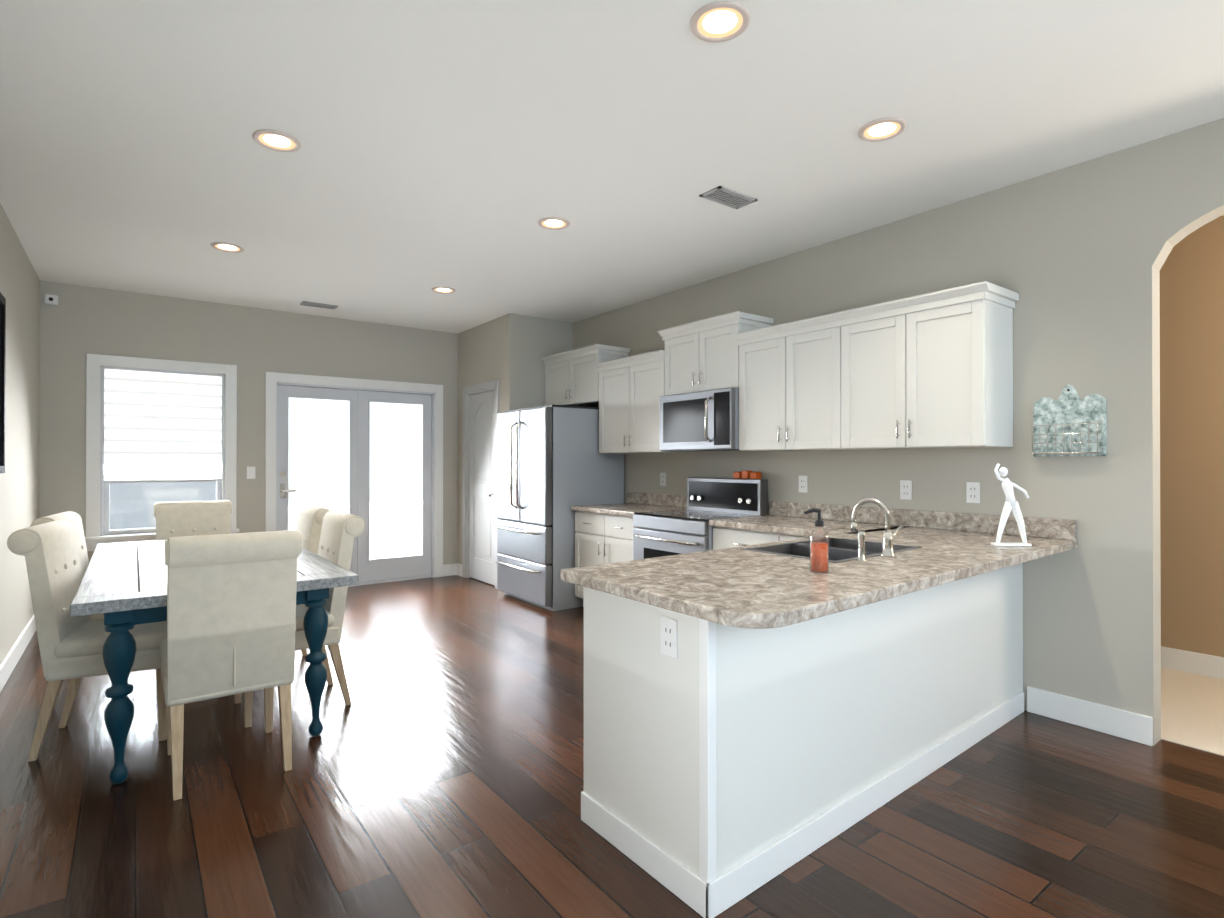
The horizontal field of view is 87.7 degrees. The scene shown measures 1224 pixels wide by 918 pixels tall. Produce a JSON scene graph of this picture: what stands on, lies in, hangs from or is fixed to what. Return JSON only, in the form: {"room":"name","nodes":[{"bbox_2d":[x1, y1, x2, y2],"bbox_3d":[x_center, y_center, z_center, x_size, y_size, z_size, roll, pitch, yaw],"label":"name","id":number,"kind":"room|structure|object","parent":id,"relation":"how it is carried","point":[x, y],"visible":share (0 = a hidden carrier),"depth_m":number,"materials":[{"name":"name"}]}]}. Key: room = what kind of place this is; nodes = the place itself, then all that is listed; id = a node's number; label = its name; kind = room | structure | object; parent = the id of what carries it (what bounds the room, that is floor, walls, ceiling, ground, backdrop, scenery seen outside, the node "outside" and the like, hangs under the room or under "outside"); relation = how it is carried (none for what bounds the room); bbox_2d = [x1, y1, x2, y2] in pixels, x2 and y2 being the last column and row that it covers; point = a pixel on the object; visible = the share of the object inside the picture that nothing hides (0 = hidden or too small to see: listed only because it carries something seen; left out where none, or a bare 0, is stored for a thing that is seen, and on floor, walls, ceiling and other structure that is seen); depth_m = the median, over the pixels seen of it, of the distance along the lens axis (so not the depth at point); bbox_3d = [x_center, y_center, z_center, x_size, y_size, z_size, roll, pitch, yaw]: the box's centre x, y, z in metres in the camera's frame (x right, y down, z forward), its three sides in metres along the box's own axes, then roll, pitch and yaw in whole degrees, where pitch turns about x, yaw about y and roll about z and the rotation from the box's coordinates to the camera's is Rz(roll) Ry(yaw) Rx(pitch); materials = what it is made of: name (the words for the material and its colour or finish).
{"room":"dining room","nodes":[
{"label":"dining room","id":0,"kind":"room"},
{"bbox_2d":[0,203,39,664],"bbox_3d":[-1.623,-0.081,1.060,0.120,2.740,10.350,0,0,-37],"label":"wall","id":1,"kind":"structure","parent":0,"point":[19,477],"depth_m":4.16,"materials":[{"name":"paint"}]},
{"bbox_2d":[0,292,5,472],"bbox_3d":[-3.153,-0.412,3.220,0.025,0.980,0.900,0,0,-37],"label":"picture frame","id":2,"kind":"object","parent":1,"relation":"attached to","point":[2,370],"visible":1,"depth_m":3.55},
{"bbox_2d":[0,614,35,691],"bbox_3d":[-1.559,1.224,1.085,0.020,0.130,10.080,0,0,-37],"label":"baseboard","id":3,"kind":"structure","parent":1,"relation":"attached to","point":[12,658],"depth_m":4.02,"materials":[{"name":"white wood"}]},
{"bbox_2d":[39,280,457,587],"bbox_3d":[-2.875,-0.059,6.498,4.410,2.740,0.150,0,0,-37],"label":"wall","id":4,"kind":"structure","parent":0,"point":[78,323],"depth_m":5.93,"materials":[{"name":"paint"}]},
{"bbox_2d":[44,294,57,305],"bbox_3d":[-4.522,-1.285,5.141,0.080,0.080,0.047,0,0,-37],"label":"sensor","id":5,"kind":"object","parent":4,"relation":"attached to","point":[49,299],"visible":0.98,"depth_m":5.13,"materials":[{"name":"white plastic"}]},
{"bbox_2d":[85,354,238,551],"bbox_3d":[-3.957,-0.052,5.649,1.120,1.640,0.190,0,0,-37],"label":"dining room window","id":6,"kind":"structure","parent":4,"relation":"in","point":[169,421],"depth_m":5.58,"materials":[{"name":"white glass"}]},
{"bbox_2d":[247,467,254,478],"bbox_3d":[-3.397,0.129,6.001,0.072,0.116,0.016,0,0,-37],"label":"light switch","id":7,"kind":"object","parent":4,"relation":"attached to","point":[250,470],"depth_m":6.00,"materials":[{"name":"white plastic"}]},
{"bbox_2d":[265,372,442,586],"bbox_3d":[-2.639,0.241,6.657,1.760,2.140,0.158,0,0,-37],"label":"french door","id":8,"kind":"structure","parent":4,"relation":"attached to","point":[369,452],"depth_m":6.69,"materials":[{"name":"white glass"}]},
{"bbox_2d":[458,313,571,564],"bbox_3d":[-1.085,-0.057,6.970,0.740,2.740,1.245,0,0,-37],"label":"wall","id":9,"kind":"structure","parent":0,"point":[509,351],"depth_m":6.48,"materials":[{"name":"paint"}]},
{"bbox_2d":[462,380,498,588],"bbox_3d":[-1.373,0.257,6.780,0.148,2.110,0.860,0,0,-37],"label":"door","id":10,"kind":"structure","parent":9,"relation":"attached to","point":[479,552],"depth_m":6.82,"materials":[{"name":"white wood"}]},
{"bbox_2d":[0,575,1223,917],"bbox_3d":[0.140,1.324,2.379,4.530,0.060,10.350,0,0,-37],"label":"floor","id":11,"kind":"structure","parent":0,"point":[436,771],"depth_m":2.34,"materials":[{"name":"brown wood"}]},
{"bbox_2d":[7,520,166,761],"bbox_3d":[-2.375,0.797,3.013,0.603,1.000,0.464,0,0,-26],"label":"dining chair","id":12,"kind":"object","parent":11,"relation":"on","point":[70,648],"visible":0.71,"depth_m":2.80,"materials":[{"name":"fabric"}]},
{"bbox_2d":[30,511,156,708],"bbox_3d":[-2.794,0.799,3.571,0.603,1.000,0.464,0,0,-28],"label":"dining chair","id":13,"kind":"object","parent":11,"relation":"on","point":[74,519],"visible":0.17,"depth_m":3.56,"materials":[{"name":"fabric"}]},
{"bbox_2d":[154,500,231,539],"bbox_3d":[-2.865,0.802,4.391,0.464,1.000,0.603,0,0,-37],"label":"dining chair","id":14,"kind":"object","parent":11,"relation":"on","point":[185,518],"visible":0.4,"depth_m":4.53,"materials":[{"name":"fabric"}]},
{"bbox_2d":[70,539,358,783],"bbox_3d":[-2.210,0.916,3.477,1.010,0.765,2.155,0,0,-37],"label":"dining table","id":15,"kind":"object","parent":11,"relation":"on","point":[116,595],"visible":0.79,"depth_m":2.77,"materials":[{"name":"wood"}]},
{"bbox_2d":[160,530,301,800],"bbox_3d":[-1.639,0.796,2.725,0.464,1.000,0.603,0,0,-37],"label":"dining chair","id":16,"kind":"object","parent":11,"relation":"on","point":[231,610],"visible":1,"depth_m":2.54,"materials":[{"name":"fabric"}]},
{"bbox_2d":[234,510,364,727],"bbox_3d":[-1.687,0.798,3.391,0.603,1.000,0.464,0,0,-37],"label":"dining chair","id":17,"kind":"object","parent":11,"relation":"on","point":[340,531],"visible":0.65,"depth_m":3.33,"materials":[{"name":"fabric"}]},
{"bbox_2d":[296,504,330,655],"bbox_3d":[-2.095,0.801,3.935,0.603,1.000,0.464,0,0,-37],"label":"dining chair","id":18,"kind":"object","parent":11,"relation":"on","point":[309,522],"visible":0.25,"depth_m":3.91,"materials":[{"name":"fabric"}]},
{"bbox_2d":[496,405,623,610],"bbox_3d":[-0.529,0.421,6.026,0.917,1.775,0.910,0,0,-37],"label":"fridge","id":19,"kind":"object","parent":11,"relation":"on","point":[554,465],"visible":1,"depth_m":5.64,"materials":[{"name":"silver metal"}]},
{"bbox_2d":[575,511,698,630],"bbox_3d":[0.178,0.876,5.396,0.601,0.860,0.885,0,0,-37],"label":"base cabinet","id":20,"kind":"object","parent":11,"relation":"on","point":[600,538],"depth_m":4.99,"materials":[{"name":"white wood"}]},
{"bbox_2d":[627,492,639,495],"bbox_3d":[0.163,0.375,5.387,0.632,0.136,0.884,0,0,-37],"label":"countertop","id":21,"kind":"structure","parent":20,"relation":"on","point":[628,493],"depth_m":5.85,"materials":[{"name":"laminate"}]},
{"bbox_2d":[633,471,767,559],"bbox_3d":[0.620,0.695,4.692,0.701,1.218,0.762,0,0,-37],"label":"range","id":22,"kind":"object","parent":11,"relation":"on","point":[689,529],"visible":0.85,"depth_m":4.64,"materials":[{"name":"silver metal"}]},
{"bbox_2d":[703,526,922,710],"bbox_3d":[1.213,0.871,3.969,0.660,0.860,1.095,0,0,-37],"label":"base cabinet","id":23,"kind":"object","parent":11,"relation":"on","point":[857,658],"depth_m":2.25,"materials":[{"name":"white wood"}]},
{"bbox_2d":[661,616,676,658],"bbox_3d":[0.172,0.537,1.924,0.007,0.116,0.072,0,0,-37],"label":"electrical outlet plate","id":24,"kind":"object","parent":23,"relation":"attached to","point":[669,637],"depth_m":1.92,"materials":[{"name":"white plastic"}]},
{"bbox_2d":[560,493,1076,628],"bbox_3d":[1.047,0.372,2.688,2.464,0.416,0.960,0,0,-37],"label":"countertop","id":25,"kind":"structure","parent":23,"relation":"on","point":[883,552],"depth_m":2.44,"materials":[{"name":"stone"}]},
{"bbox_2d":[804,508,828,572],"bbox_3d":[0.717,0.281,2.222,0.086,0.223,0.066,0,0,-37],"label":"soap bottle","id":26,"kind":"object","parent":25,"relation":"on","point":[819,556],"visible":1,"depth_m":2.21,"materials":[{"name":"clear plastic"}]},
{"bbox_2d":[743,497,921,562],"bbox_3d":[0.995,0.370,2.793,0.686,0.420,0.546,0,0,-37],"label":"sink basin","id":27,"kind":"object","parent":25,"relation":"in","point":[841,550],"depth_m":2.73,"materials":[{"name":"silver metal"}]},
{"bbox_2d":[990,463,1031,546],"bbox_3d":[1.820,0.208,2.905,0.162,0.376,0.055,0,0,1],"label":"figurine","id":28,"kind":"object","parent":25,"relation":"on","point":[1011,502],"visible":1,"depth_m":2.90,"materials":[{"name":"white ceramic"}]},
{"bbox_2d":[0,0,1223,333],"bbox_3d":[0.723,-1.474,2.828,5.990,0.060,10.350,0,0,-37],"label":"ceiling","id":29,"kind":"structure","parent":0,"point":[460,146],"depth_m":2.80,"materials":[{"name":"paint"}]},
{"bbox_2d":[211,242,243,252],"bbox_3d":[-2.607,-1.433,4.323,0.196,0.009,0.196,0,0,-37],"label":"recessed light","id":30,"kind":"object","parent":29,"relation":"in","point":[227,247],"visible":1,"depth_m":4.33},
{"bbox_2d":[252,129,300,151],"bbox_3d":[-1.518,-1.439,2.890,0.196,0.009,0.196,0,0,-37],"label":"recessed light","id":31,"kind":"object","parent":29,"relation":"in","point":[276,140],"visible":1,"depth_m":2.89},
{"bbox_2d":[300,301,337,309],"bbox_3d":[-2.722,-1.427,5.925,0.300,0.008,0.150,0,0,-37],"label":"ceiling vent","id":32,"kind":"object","parent":29,"relation":"in","point":[318,305],"visible":0.92,"depth_m":5.92,"materials":[{"name":"metal"}]},
{"bbox_2d":[432,287,455,293],"bbox_3d":[-1.425,-1.429,5.398,0.196,0.009,0.196,0,0,-37],"label":"recessed light","id":33,"kind":"object","parent":29,"relation":"in","point":[446,290],"visible":1,"depth_m":5.39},
{"bbox_2d":[538,217,569,229],"bbox_3d":[-0.354,-1.435,3.888,0.196,0.009,0.196,0,0,-37],"label":"recessed light","id":34,"kind":"object","parent":29,"relation":"in","point":[554,223],"visible":1,"depth_m":3.89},
{"bbox_2d":[690,0,749,42],"bbox_3d":[0.357,-1.442,2.109,0.196,0.009,0.196,0,0,-37],"label":"recessed light","id":35,"kind":"object","parent":29,"relation":"in","point":[721,21],"visible":1,"depth_m":2.10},
{"bbox_2d":[699,186,756,208],"bbox_3d":[0.642,-1.437,3.511,0.300,0.008,0.150,0,0,-37],"label":"ceiling vent","id":36,"kind":"object","parent":29,"relation":"in","point":[727,197],"visible":0.96,"depth_m":3.50,"materials":[{"name":"metal"}]},
{"bbox_2d":[858,117,906,141],"bbox_3d":[1.182,-1.440,2.791,0.196,0.009,0.196,0,0,-37],"label":"recessed light","id":37,"kind":"object","parent":29,"relation":"in","point":[882,129],"visible":1,"depth_m":2.79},
{"bbox_2d":[572,118,1223,745],"bbox_3d":[1.912,-0.070,3.696,0.120,2.740,10.080,0,0,-37],"label":"wall","id":38,"kind":"structure","parent":0,"point":[1076,256],"depth_m":3.19,"materials":[{"name":"paint"}]},
{"bbox_2d":[541,344,628,406],"bbox_3d":[-0.268,-0.772,6.214,0.340,0.505,0.940,0,0,-37],"label":"upper cabinet","id":39,"kind":"object","parent":38,"relation":"attached to","point":[570,376],"depth_m":6.04,"materials":[{"name":"white wood"}]},
{"bbox_2d":[597,350,687,452],"bbox_3d":[0.283,-0.453,5.479,0.340,0.800,0.885,0,0,-37],"label":"upper cabinet","id":40,"kind":"object","parent":38,"relation":"attached to","point":[629,389],"depth_m":5.35,"materials":[{"name":"white wood"}]},
{"bbox_2d":[660,473,665,485],"bbox_3d":[0.443,0.177,5.544,0.007,0.116,0.072,0,0,-37],"label":"electrical outlet plate","id":41,"kind":"object","parent":38,"relation":"attached to","point":[662,475],"depth_m":5.54,"materials":[{"name":"white plastic"}]},
{"bbox_2d":[661,311,772,395],"bbox_3d":[0.780,-0.753,4.819,0.340,0.515,0.770,0,0,-37],"label":"upper cabinet","id":42,"kind":"object","parent":38,"relation":"attached to","point":[701,355],"depth_m":4.67,"materials":[{"name":"white wood"}]},
{"bbox_2d":[660,387,740,451],"bbox_3d":[0.733,-0.277,4.782,0.451,0.429,0.754,0,0,-37],"label":"microwave","id":43,"kind":"object","parent":42,"relation":"attached to","point":[707,420],"visible":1,"depth_m":4.61,"materials":[{"name":"silver metal"}]},
{"bbox_2d":[737,314,828,450],"bbox_3d":[1.267,-0.458,4.169,0.340,0.800,0.853,0,0,-37],"label":"upper cabinet","id":44,"kind":"object","parent":38,"relation":"attached to","point":[783,369],"depth_m":4.09,"materials":[{"name":"white wood"}]},
{"bbox_2d":[799,476,807,492],"bbox_3d":[1.314,0.172,4.384,0.007,0.116,0.072,0,0,-37],"label":"electrical outlet plate","id":45,"kind":"object","parent":38,"relation":"attached to","point":[803,480],"depth_m":4.38,"materials":[{"name":"white plastic"}]},
{"bbox_2d":[900,480,911,499],"bbox_3d":[1.753,0.185,3.801,0.007,0.116,0.072,0,0,-37],"label":"electrical outlet plate","id":46,"kind":"object","parent":38,"relation":"attached to","point":[905,485],"depth_m":3.80,"materials":[{"name":"white plastic"}]},
{"bbox_2d":[829,281,1016,449],"bbox_3d":[1.710,-0.460,3.580,0.340,0.800,0.853,0,0,-37],"label":"upper cabinet","id":47,"kind":"object","parent":38,"relation":"attached to","point":[932,370],"depth_m":3.37,"materials":[{"name":"white wood"}]},
{"bbox_2d":[966,482,979,502],"bbox_3d":[1.981,0.184,3.497,0.007,0.116,0.072,0,0,-37],"label":"electrical outlet plate","id":48,"kind":"object","parent":38,"relation":"attached to","point":[972,488],"depth_m":3.49,"materials":[{"name":"white plastic"}]},
{"bbox_2d":[1032,384,1106,456],"bbox_3d":[2.222,-0.190,3.117,0.077,0.355,0.300,0,0,-37],"label":"wall decoration","id":49,"kind":"object","parent":38,"relation":"attached to","point":[1069,422],"visible":1,"depth_m":3.12,"materials":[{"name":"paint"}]},
{"bbox_2d":[1027,686,1152,745],"bbox_3d":[2.288,1.232,3.077,0.016,0.130,0.503,0,0,-37],"label":"baseboard","id":50,"kind":"structure","parent":38,"relation":"attached to","point":[1127,725],"depth_m":3.05,"materials":[{"name":"white wood"}]},
{"bbox_2d":[1160,215,1223,656],"bbox_3d":[4.184,-0.073,3.102,0.120,2.740,6.400,0,0,-37],"label":"wall","id":51,"kind":"structure","parent":0,"point":[1192,430],"depth_m":3.86,"materials":[{"name":"paint"}]},
{"bbox_2d":[1161,646,1223,678],"bbox_3d":[4.166,1.232,3.008,0.016,0.130,6.280,0,0,-37],"label":"baseboard","id":52,"kind":"structure","parent":51,"relation":"attached to","point":[1177,659],"depth_m":3.86,"materials":[{"name":"white wood"}]},
{"bbox_2d":[1161,667,1223,755],"bbox_3d":[3.684,1.323,2.646,1.460,0.064,6.520,0,0,-37],"label":"floor","id":53,"kind":"structure","parent":0,"point":[1192,710],"depth_m":3.28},
{"label":"outside","id":54,"kind":"structure","parent":0,"visible":0},
{"bbox_2d":[109,482,416,558],"bbox_3d":[-29.240,1.840,38.672,80.000,0.200,82.960,0,0,-37],"label":"ground","id":55,"kind":"structure","parent":54,"point":[141,498],"depth_m":28.11,"materials":[{"name":"white"}]}
]}

